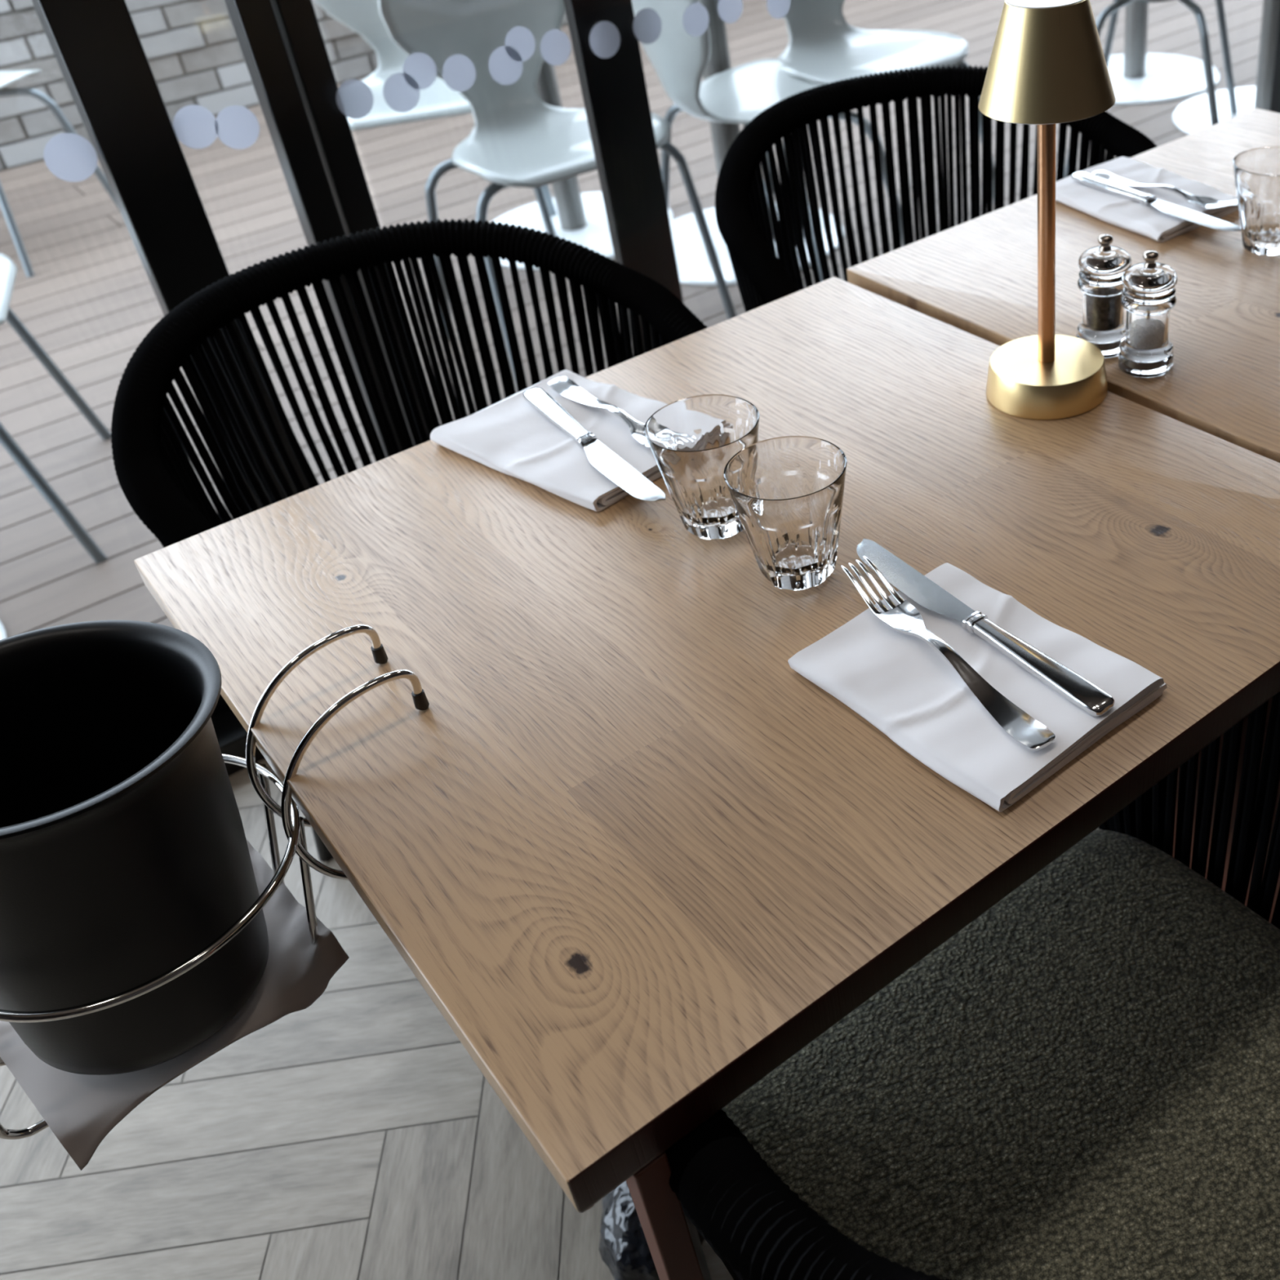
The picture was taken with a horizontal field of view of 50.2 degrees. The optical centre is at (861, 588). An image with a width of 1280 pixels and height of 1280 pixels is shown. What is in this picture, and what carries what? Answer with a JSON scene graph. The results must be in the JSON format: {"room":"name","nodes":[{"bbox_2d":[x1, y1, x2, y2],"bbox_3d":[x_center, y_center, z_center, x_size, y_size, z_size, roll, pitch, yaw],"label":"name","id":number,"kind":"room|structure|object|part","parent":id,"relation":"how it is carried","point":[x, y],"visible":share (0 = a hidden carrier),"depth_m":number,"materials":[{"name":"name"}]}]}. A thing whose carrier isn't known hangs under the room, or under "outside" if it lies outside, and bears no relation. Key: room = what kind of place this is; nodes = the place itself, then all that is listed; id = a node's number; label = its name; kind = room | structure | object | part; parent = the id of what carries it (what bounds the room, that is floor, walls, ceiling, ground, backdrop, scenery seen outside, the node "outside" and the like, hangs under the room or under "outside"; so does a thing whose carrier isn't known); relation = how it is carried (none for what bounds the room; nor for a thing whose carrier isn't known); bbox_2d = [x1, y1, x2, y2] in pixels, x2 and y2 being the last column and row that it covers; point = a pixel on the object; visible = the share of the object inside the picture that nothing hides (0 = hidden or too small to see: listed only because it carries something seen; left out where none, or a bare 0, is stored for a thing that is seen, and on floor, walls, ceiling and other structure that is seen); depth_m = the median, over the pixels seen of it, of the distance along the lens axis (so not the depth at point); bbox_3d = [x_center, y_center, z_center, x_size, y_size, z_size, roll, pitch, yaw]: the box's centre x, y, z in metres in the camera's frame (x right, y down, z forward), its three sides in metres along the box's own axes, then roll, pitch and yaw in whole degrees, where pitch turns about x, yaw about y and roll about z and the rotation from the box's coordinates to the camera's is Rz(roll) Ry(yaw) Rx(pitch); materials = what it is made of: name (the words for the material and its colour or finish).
{"room":"restaurant dining area","nodes":[
{"label":"restaurant dining area","id":0,"kind":"room"},
{"bbox_2d":[0,0,568,171],"bbox_3d":[0.721,-4.075,6.612,15.149,1.371,0.136,-29,42,-28],"label":"wall","id":1,"kind":"structure","parent":0,"point":[192,48],"depth_m":4.76,"materials":[{"name":"brick"}]},
{"bbox_2d":[0,759,1102,1279],"bbox_3d":[1.333,0.877,0.885,8.612,0.060,5.645,-29,42,-28],"label":"floor","id":2,"kind":"structure","parent":0,"point":[353,1134],"depth_m":1.45,"materials":[{"name":"grey wood"}]},
{"bbox_2d":[211,710,265,776],"bbox_3d":[-0.217,-0.221,2.502,8.100,0.078,0.200,-29,42,-28],"label":"trim","id":3,"kind":"structure","parent":2,"relation":"on","point":[231,735],"depth_m":1.97,"materials":[{"name":"black"}]},
{"bbox_2d":[31,0,310,719],"bbox_3d":[-2.168,-0.263,0.580,3.303,2.595,0.058,-29,42,-28],"label":"window","id":4,"kind":"structure","parent":3,"relation":"attached to","point":[96,46],"depth_m":1.62,"materials":[{"name":"black"}]},
{"bbox_2d":[173,0,440,457],"bbox_3d":[-0.818,-1.012,1.417,0.210,2.595,0.058,-29,42,-28],"label":"window","id":5,"kind":"structure","parent":3,"relation":"on","point":[282,43],"depth_m":1.72,"materials":[{"name":"black"}]},
{"bbox_2d":[563,0,684,353],"bbox_3d":[1.017,-2.053,2.586,4.560,2.595,0.058,-29,42,-28],"label":"window","id":6,"kind":"structure","parent":3,"relation":"attached to","point":[614,90],"depth_m":2.06,"materials":[{"name":"black metal"}]},
{"bbox_2d":[336,0,1279,119],"bbox_3d":[0.088,-1.480,1.931,2.102,2.595,0.058,-29,42,-28],"label":"window","id":7,"kind":"structure","parent":3,"relation":"on","point":[401,91],"depth_m":1.85,"materials":[{"name":"grey glass"}]},
{"bbox_3d":[0.093,-1.483,1.935,2.087,2.595,0.058,-29,42,-28],"label":"frame","id":8,"kind":"part","parent":7,"relation":"part of","materials":[{"name":"black metal"}]},
{"bbox_2d":[111,218,707,862],"bbox_3d":[-0.412,0.049,1.538,0.590,0.794,0.573,-30,43,-30],"label":"chair","id":9,"kind":"object","parent":2,"relation":"on","point":[152,450],"visible":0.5,"depth_m":1.51,"materials":[{"name":"black"}]},
{"bbox_3d":[-0.707,0.196,1.683,0.104,0.434,0.022,6,38,16],"label":"leg","id":10,"kind":"part","parent":9,"relation":"part of","materials":[{"name":"black"}]},
{"bbox_2d":[598,1180,704,1279],"bbox_3d":[-0.202,0.614,1.308,0.109,0.114,0.162,-7,36,-1],"label":"bag","id":11,"kind":"object","parent":2,"relation":"on","point":[624,1247],"visible":0.22,"depth_m":1.25,"materials":[{"name":"black"}]},
{"bbox_2d":[133,276,1279,1279],"bbox_3d":[-0.049,0.271,1.216,0.712,0.750,0.700,-29,42,-28],"label":"dining table","id":12,"kind":"object","parent":2,"relation":"on","point":[635,860],"visible":0.85,"depth_m":0.86,"materials":[{"name":"brown wood"}]},
{"bbox_2d":[0,624,429,1139],"bbox_3d":[-0.433,0.180,0.866,0.328,0.206,0.217,-29,42,-28],"label":"holder","id":13,"kind":"object","parent":12,"relation":"attached to","point":[294,824],"visible":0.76,"depth_m":0.85,"materials":[{"name":"silver metal"}]},
{"bbox_2d":[0,619,269,1075],"bbox_3d":[-0.464,0.165,0.828,0.200,0.242,0.199,23,45,33],"label":"ice bucket","id":14,"kind":"object","parent":13,"relation":"in","point":[124,851],"visible":0.88,"depth_m":0.80,"materials":[{"name":"black metal"}]},
{"bbox_2d":[0,838,349,1170],"bbox_3d":[-0.467,0.267,0.894,0.149,0.046,0.194,26,47,36],"label":"cloth napkin","id":15,"kind":"object","parent":13,"relation":"in","point":[81,1110],"visible":0.37,"depth_m":0.87,"materials":[{"name":"beige fabric"}]},
{"bbox_2d":[430,369,667,511],"bbox_3d":[-0.242,-0.133,1.146,0.214,0.015,0.164,25,46,35],"label":"napkin","id":16,"kind":"object","parent":12,"relation":"on","point":[508,436],"visible":0.74,"depth_m":1.13,"materials":[{"name":"white fabric"}]},
{"bbox_2d":[523,386,666,501],"bbox_3d":[-0.228,-0.120,1.108,0.024,0.010,0.245,-25,40,-25],"label":"table knife","id":17,"kind":"object","parent":16,"relation":"on","point":[600,456],"visible":1,"depth_m":1.09,"materials":[{"name":"silver metal"}]},
{"bbox_3d":[-0.263,-0.151,1.155,0.019,0.009,0.113,-25,40,-25],"label":"handle","id":18,"kind":"part","parent":17,"relation":"part of","materials":[{"name":"silver metal"}]},
{"bbox_3d":[-0.193,-0.093,1.066,0.024,0.002,0.124,-25,40,-25],"label":"blade","id":19,"kind":"part","parent":17,"relation":"part of","materials":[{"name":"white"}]},
{"bbox_2d":[547,376,649,448],"bbox_3d":[-0.208,-0.150,1.138,0.025,0.018,0.212,-30,43,-29],"label":"fork","id":20,"kind":"object","parent":16,"relation":"on","point":[564,386],"visible":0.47,"depth_m":1.17,"materials":[{"name":"silver metal"}]},
{"bbox_3d":[-0.077,0.560,0.854,0.018,0.717,0.018,-29,42,-28],"label":"leg","id":21,"kind":"part","parent":12,"relation":"part of","materials":[{"name":"brown wood"}]},
{"bbox_2d":[644,394,759,539],"bbox_3d":[-0.113,-0.087,1.003,0.085,0.088,0.085,10,39,20],"label":"tumbler","id":22,"kind":"object","parent":12,"relation":"on","point":[691,441],"visible":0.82,"depth_m":1.00,"materials":[{"name":"clear glass"}]},
{"bbox_2d":[723,435,846,590],"bbox_3d":[-0.049,-0.049,0.941,0.085,0.088,0.085,23,45,33],"label":"tumbler","id":23,"kind":"object","parent":12,"relation":"on","point":[787,492],"visible":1,"depth_m":0.93,"materials":[{"name":"clear glass"}]},
{"bbox_2d":[787,562,1167,812],"bbox_3d":[0.070,0.053,0.847,0.154,0.015,0.190,-30,43,-30],"label":"napkin","id":24,"kind":"object","parent":12,"relation":"on","point":[895,681],"visible":0.93,"depth_m":0.83,"materials":[{"name":"white fabric"}]},
{"bbox_2d":[840,555,1055,750],"bbox_3d":[0.051,0.037,0.846,0.025,0.018,0.212,-23,40,-23],"label":"fork","id":25,"kind":"object","parent":24,"relation":"on","point":[904,618],"visible":1,"depth_m":0.83,"materials":[{"name":"silver metal"}]},
{"bbox_2d":[856,538,1115,716],"bbox_3d":[0.070,0.020,0.874,0.024,0.010,0.245,-28,41,-27],"label":"table knife","id":26,"kind":"object","parent":24,"relation":"on","point":[1077,690],"visible":0.99,"depth_m":0.86,"materials":[{"name":"silver metal"}]},
{"bbox_3d":[0.033,-0.005,0.915,0.024,0.002,0.124,-28,41,-27],"label":"blade","id":27,"kind":"part","parent":26,"relation":"part of","materials":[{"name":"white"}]},
{"bbox_3d":[0.112,0.048,0.831,0.019,0.009,0.113,-28,41,-27],"label":"handle","id":28,"kind":"part","parent":26,"relation":"part of","materials":[{"name":"silver metal"}]},
{"bbox_2d":[977,0,1115,420],"bbox_3d":[0.147,-0.300,1.061,0.104,0.320,0.104,-29,42,-28],"label":"table lamp","id":29,"kind":"object","parent":12,"relation":"on","point":[1047,67],"visible":1,"depth_m":0.99,"materials":[{"name":"gold metal"}]},
{"bbox_3d":[0.137,-0.398,0.989,0.103,0.074,0.103,-29,42,-28],"label":"lamp shade","id":30,"kind":"part","parent":29,"relation":"part of","materials":[{"name":"gold metal"}]},
{"bbox_2d":[995,114,1097,124],"bbox_3d":[0.140,-0.369,1.011,0.100,0.002,0.100,-29,42,-28],"label":"diffuser","id":31,"kind":"object","parent":29,"relation":"attached to","point":[1031,119],"depth_m":0.97,"materials":[{"name":"white plastic"}]},
{"bbox_3d":[0.323,0.261,1.207,0.020,0.717,0.220,-29,42,-28],"label":"leg","id":32,"kind":"part","parent":12,"relation":"part of","materials":[{"name":"brown wood"}]},
{"bbox_2d":[715,64,1157,312],"bbox_3d":[0.136,-0.251,1.872,0.590,0.794,0.573,-16,37,-14],"label":"chair","id":33,"kind":"object","parent":2,"relation":"on","point":[741,207],"visible":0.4,"depth_m":1.86,"materials":[{"name":"black"}]},
{"bbox_2d":[664,691,1279,1279],"bbox_3d":[0.183,0.426,0.940,0.590,0.794,0.573,-29,42,-28],"label":"chair","id":34,"kind":"object","parent":2,"relation":"on","point":[1082,1081],"visible":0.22,"depth_m":0.92,"materials":[{"name":"black fabric"}]},
{"bbox_3d":[-0.140,0.555,1.104,0.022,0.440,0.021,-29,42,-28],"label":"leg","id":35,"kind":"part","parent":34,"relation":"part of","materials":[{"name":"black"}]},
{"bbox_2d":[721,830,1279,1279],"bbox_3d":[0.180,0.379,0.903,0.454,0.048,0.468,-29,42,-28],"label":"seat cushion","id":36,"kind":"object","parent":34,"relation":"on","point":[1082,1081],"depth_m":0.92,"materials":[{"name":"fabric"}]},
{"bbox_2d":[846,108,1279,462],"bbox_3d":[0.495,-0.030,1.554,0.675,0.750,0.700,-28,42,-28],"label":"dining table","id":37,"kind":"object","parent":2,"relation":"on","point":[977,277],"visible":0.55,"depth_m":1.32,"materials":[{"name":"brown wood"}]},
{"bbox_2d":[1075,233,1131,358],"bbox_3d":[0.215,-0.262,1.181,0.047,0.106,0.047,-29,42,-28],"label":"pepper mill","id":38,"kind":"object","parent":37,"relation":"on","point":[1102,268],"visible":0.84,"depth_m":1.17,"materials":[{"name":"clear glass"}]},
{"bbox_3d":[0.211,-0.300,1.154,0.013,0.013,0.013,-29,42,-28],"label":"knob","id":39,"kind":"part","parent":38,"relation":"part of","materials":[{"name":"silver metal"}]},
{"bbox_2d":[1055,156,1238,242],"bbox_3d":[0.311,-0.438,1.485,0.156,0.016,0.194,-28,41,-27],"label":"napkin","id":40,"kind":"object","parent":37,"relation":"on","point":[1148,221],"visible":0.8,"depth_m":1.46,"materials":[{"name":"white fabric"}]},
{"bbox_2d":[1071,171,1240,231],"bbox_3d":[0.312,-0.417,1.439,0.024,0.010,0.245,-25,40,-24],"label":"table knife","id":41,"kind":"object","parent":40,"relation":"on","point":[1082,177],"visible":1,"depth_m":1.44,"materials":[{"name":"silver metal"}]},
{"bbox_3d":[0.277,-0.448,1.485,0.019,0.009,0.113,-25,40,-24],"label":"handle","id":42,"kind":"part","parent":41,"relation":"part of","materials":[{"name":"silver metal"}]},
{"bbox_3d":[0.346,-0.390,1.397,0.024,0.002,0.124,-25,40,-24],"label":"blade","id":43,"kind":"part","parent":41,"relation":"part of","materials":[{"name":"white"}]},
{"bbox_2d":[1091,169,1237,209],"bbox_3d":[0.334,-0.436,1.454,0.025,0.018,0.212,-29,42,-28],"label":"fork","id":44,"kind":"object","parent":40,"relation":"on","point":[1206,202],"visible":0.84,"depth_m":1.44,"materials":[{"name":"silver metal"}]},
{"bbox_2d":[1118,249,1177,377],"bbox_3d":[0.246,-0.239,1.145,0.047,0.106,0.047,-29,42,-28],"label":"salt mill","id":45,"kind":"object","parent":37,"relation":"on","point":[1148,298],"visible":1,"depth_m":1.13,"materials":[{"name":"clear glass"}]},
{"bbox_3d":[0.242,-0.276,1.118,0.013,0.013,0.013,-29,42,-28],"label":"knob","id":46,"kind":"part","parent":45,"relation":"part of","materials":[{"name":"silver metal"}]},
{"bbox_2d":[1232,146,1279,255],"bbox_3d":[0.413,-0.386,1.339,0.085,0.088,0.085,27,47,37],"label":"tumbler","id":47,"kind":"object","parent":37,"relation":"on","point":[1256,171],"visible":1,"depth_m":1.33,"materials":[{"name":"clear glass"}]},
{"bbox_2d":[0,0,1263,637],"bbox_3d":[1.694,-2.677,5.714,19.796,0.080,3.600,-29,42,-28],"label":"deck","id":48,"kind":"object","parent":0,"point":[90,301],"visible":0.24,"depth_m":3.74,"materials":[{"name":"grey wood"}]},
{"bbox_2d":[0,621,6,639],"bbox_3d":[-1.815,-0.901,1.408,0.544,2.700,0.544,-29,42,-28],"label":"stand","id":49,"kind":"object","parent":48,"relation":"on","point":[2,633],"visible":0.44,"depth_m":2.31,"materials":[{"name":"white"}]},
{"bbox_2d":[0,253,111,563],"bbox_3d":[-1.789,-0.444,2.380,0.527,0.821,0.558,-18,38,-17],"label":"chair","id":50,"kind":"object","parent":48,"relation":"on","point":[8,268],"visible":1,"depth_m":2.46,"materials":[{"name":"grey plastic"}]},
{"bbox_3d":[-1.807,-0.615,2.253,0.525,0.393,0.443,-18,38,-17],"label":"shell seat","id":51,"kind":"part","parent":50,"relation":"part of","materials":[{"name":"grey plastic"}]},
{"bbox_3d":[-1.570,-0.250,2.416,0.314,0.431,0.066,17,42,28],"label":"leg","id":52,"kind":"part","parent":50,"relation":"part of","materials":[{"name":"grey metal"}]},
{"bbox_3d":[-1.700,-0.414,2.659,0.066,0.431,0.314,2,37,11],"label":"leg","id":53,"kind":"part","parent":50,"relation":"part of","materials":[{"name":"grey metal"}]},
{"bbox_2d":[0,69,119,277],"bbox_3d":[-2.578,-1.324,3.693,0.558,0.821,0.527,5,37,14],"label":"chair","id":54,"kind":"object","parent":48,"relation":"on","point":[6,77],"visible":0.9,"depth_m":3.75,"materials":[{"name":"grey plastic"}]},
{"bbox_3d":[-2.427,-1.111,3.712,0.063,0.431,0.304,-32,44,-32],"label":"leg","id":55,"kind":"part","parent":54,"relation":"part of","materials":[{"name":"grey metal"}]},
{"bbox_3d":[-2.595,-1.495,3.566,0.443,0.393,0.525,5,37,14],"label":"shell seat","id":56,"kind":"part","parent":54,"relation":"part of","materials":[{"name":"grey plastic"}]},
{"bbox_3d":[-2.369,-1.243,3.885,0.314,0.431,0.066,-16,37,-13],"label":"leg","id":57,"kind":"part","parent":54,"relation":"part of","materials":[{"name":"grey metal"}]},
{"bbox_2d":[314,0,556,236],"bbox_3d":[-1.121,-1.228,3.360,0.558,0.821,0.527,-12,36,-8],"label":"chair","id":58,"kind":"object","parent":48,"relation":"on","point":[438,100],"visible":0.27,"depth_m":3.36,"materials":[{"name":"grey plastic"}]},
{"bbox_3d":[-1.138,-1.401,3.235,0.443,0.393,0.525,-12,36,-8],"label":"shell seat","id":59,"kind":"part","parent":58,"relation":"part of","materials":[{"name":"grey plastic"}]},
{"bbox_3d":[-0.914,-1.020,3.377,0.314,0.431,0.066,9,39,19],"label":"leg","id":60,"kind":"part","parent":58,"relation":"part of","materials":[{"name":"grey metal"}]},
{"bbox_3d":[-0.969,-1.145,3.556,0.063,0.431,0.304,27,47,37],"label":"leg","id":61,"kind":"part","parent":58,"relation":"part of","materials":[{"name":"grey"}]},
{"bbox_2d":[377,0,736,392],"bbox_3d":[-0.698,-0.960,2.935,0.558,0.821,0.527,-27,41,-26],"label":"chair","id":62,"kind":"object","parent":48,"relation":"on","point":[517,140],"visible":0.73,"depth_m":2.92,"materials":[{"name":"grey plastic"}]},
{"bbox_3d":[-0.853,-0.771,3.028,0.304,0.431,0.063,-7,36,-1],"label":"leg","id":63,"kind":"part","parent":62,"relation":"part of","materials":[{"name":"grey metal"}]},
{"bbox_3d":[-0.720,-0.672,2.876,0.066,0.431,0.314,8,38,18],"label":"leg","id":64,"kind":"part","parent":62,"relation":"part of","materials":[{"name":"grey metal"}]},
{"bbox_3d":[-0.716,-1.133,2.809,0.443,0.393,0.525,-27,41,-26],"label":"shell seat","id":65,"kind":"part","parent":62,"relation":"part of","materials":[{"name":"grey plastic"}]},
{"bbox_3d":[-0.464,-0.802,3.018,0.314,0.431,0.066,-5,36,1],"label":"leg","id":66,"kind":"part","parent":62,"relation":"part of","materials":[{"name":"grey metal"}]},
{"bbox_2d":[491,60,672,270],"bbox_3d":[-0.899,-2.075,2.887,0.544,2.700,0.544,-29,42,-28],"label":"stand","id":67,"kind":"object","parent":48,"relation":"on","point":[581,219],"visible":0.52,"depth_m":3.62,"materials":[{"name":"white"}]},
{"bbox_3d":[-0.900,-2.081,2.883,0.072,2.686,0.072,-29,42,-28],"label":"post","id":68,"kind":"part","parent":67,"relation":"part of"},
{"bbox_2d":[669,0,844,285],"bbox_3d":[-0.425,-1.994,2.710,0.544,2.700,0.544,-29,42,-28],"label":"stand","id":69,"kind":"object","parent":48,"relation":"on","point":[694,267],"visible":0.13,"depth_m":3.34,"materials":[{"name":"white"}]},
{"bbox_3d":[-0.426,-1.999,2.706,0.072,2.686,0.072,-29,42,-28],"label":"post","id":70,"kind":"part","parent":69,"relation":"part of","materials":[{"name":"grey metal"}]},
{"bbox_2d":[631,0,904,246],"bbox_3d":[-0.251,-1.063,3.014,0.527,0.821,0.558,-25,40,-24],"label":"chair","id":71,"kind":"object","parent":48,"relation":"on","point":[737,95],"visible":0.58,"depth_m":2.92,"materials":[{"name":"grey plastic"}]},
{"bbox_3d":[-0.383,-0.950,3.209,0.304,0.431,0.063,12,39,22],"label":"leg","id":72,"kind":"part","parent":71,"relation":"part of","materials":[{"name":"grey metal"}]},
{"bbox_3d":[-0.269,-1.235,2.888,0.525,0.393,0.443,-25,40,-24],"label":"shell seat","id":73,"kind":"part","parent":71,"relation":"part of","materials":[{"name":"grey plastic"}]},
{"bbox_3d":[-0.208,-0.806,2.988,0.063,0.431,0.304,-5,36,1],"label":"leg","id":74,"kind":"part","parent":71,"relation":"part of","materials":[{"name":"grey metal"}]},
{"bbox_3d":[-0.020,-0.892,3.079,0.314,0.431,0.066,10,39,20],"label":"leg","id":75,"kind":"part","parent":71,"relation":"part of","materials":[{"name":"grey metal"}]},
{"bbox_2d":[743,0,995,281],"bbox_3d":[-0.027,-1.286,3.288,0.558,0.821,0.527,-23,39,-22],"label":"chair","id":76,"kind":"object","parent":48,"relation":"on","point":[825,48],"visible":0.54,"depth_m":3.26,"materials":[{"name":"grey plastic"}]},
{"bbox_3d":[-0.070,-1.000,3.233,0.066,0.431,0.314,12,39,22],"label":"leg","id":77,"kind":"part","parent":76,"relation":"part of","materials":[{"name":"grey"}]},
{"bbox_3d":[-0.045,-1.459,3.163,0.443,0.393,0.525,-23,39,-22],"label":"shell seat","id":78,"kind":"part","parent":76,"relation":"part of","materials":[{"name":"grey plastic"}]},
{"bbox_3d":[0.203,-1.115,3.353,0.314,0.431,0.066,-2,36,6],"label":"leg","id":79,"kind":"part","parent":76,"relation":"part of","materials":[{"name":"grey metal"}]},
{"bbox_2d":[1063,0,1238,177],"bbox_3d":[0.768,-1.609,3.618,0.527,0.821,0.558,6,38,16],"label":"chair","id":80,"kind":"object","parent":48,"relation":"on","point":[1113,9],"visible":0.71,"depth_m":3.53,"materials":[{"name":"grey plastic"}]},
{"bbox_3d":[0.658,-1.374,3.644,0.174,0.431,0.262,6,38,16],"label":"leg","id":81,"kind":"part","parent":80,"relation":"part of","materials":[{"name":"grey metal"}]},
{"bbox_3d":[0.758,-1.552,3.873,0.063,0.431,0.304,-13,37,-10],"label":"leg","id":82,"kind":"part","parent":80,"relation":"part of","materials":[{"name":"grey metal"}]},
{"bbox_3d":[0.885,-1.343,3.570,0.066,0.431,0.314,-15,37,-12],"label":"leg","id":83,"kind":"part","parent":80,"relation":"part of","materials":[{"name":"grey metal"}]},
{"bbox_3d":[0.974,-1.530,3.814,0.314,0.431,0.066,-29,42,-28],"label":"leg","id":84,"kind":"part","parent":80,"relation":"part of","materials":[{"name":"grey metal"}]},
{"bbox_2d":[1107,0,1220,105],"bbox_3d":[0.786,-2.758,3.587,0.544,2.700,0.544,-29,42,-28],"label":"stand","id":85,"kind":"object","parent":48,"relation":"on","point":[1137,76],"visible":0.7,"depth_m":4.29,"materials":[{"name":"white"}]},
{"bbox_3d":[0.785,-2.763,3.583,0.072,2.686,0.072,-29,42,-28],"label":"post","id":86,"kind":"part","parent":85,"relation":"part of","materials":[{"name":"grey metal"}]},
{"bbox_2d":[1172,0,1279,134],"bbox_3d":[1.094,-2.492,3.181,0.544,2.700,0.544,-29,42,-28],"label":"stand","id":87,"kind":"object","parent":48,"relation":"on","point":[1192,116],"visible":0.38,"depth_m":3.93,"materials":[{"name":"white"}]},
{"bbox_3d":[1.093,-2.498,3.177,0.072,2.686,0.072,-29,42,-28],"label":"post","id":88,"kind":"part","parent":87,"relation":"part of","materials":[{"name":"grey metal"}]}
]}

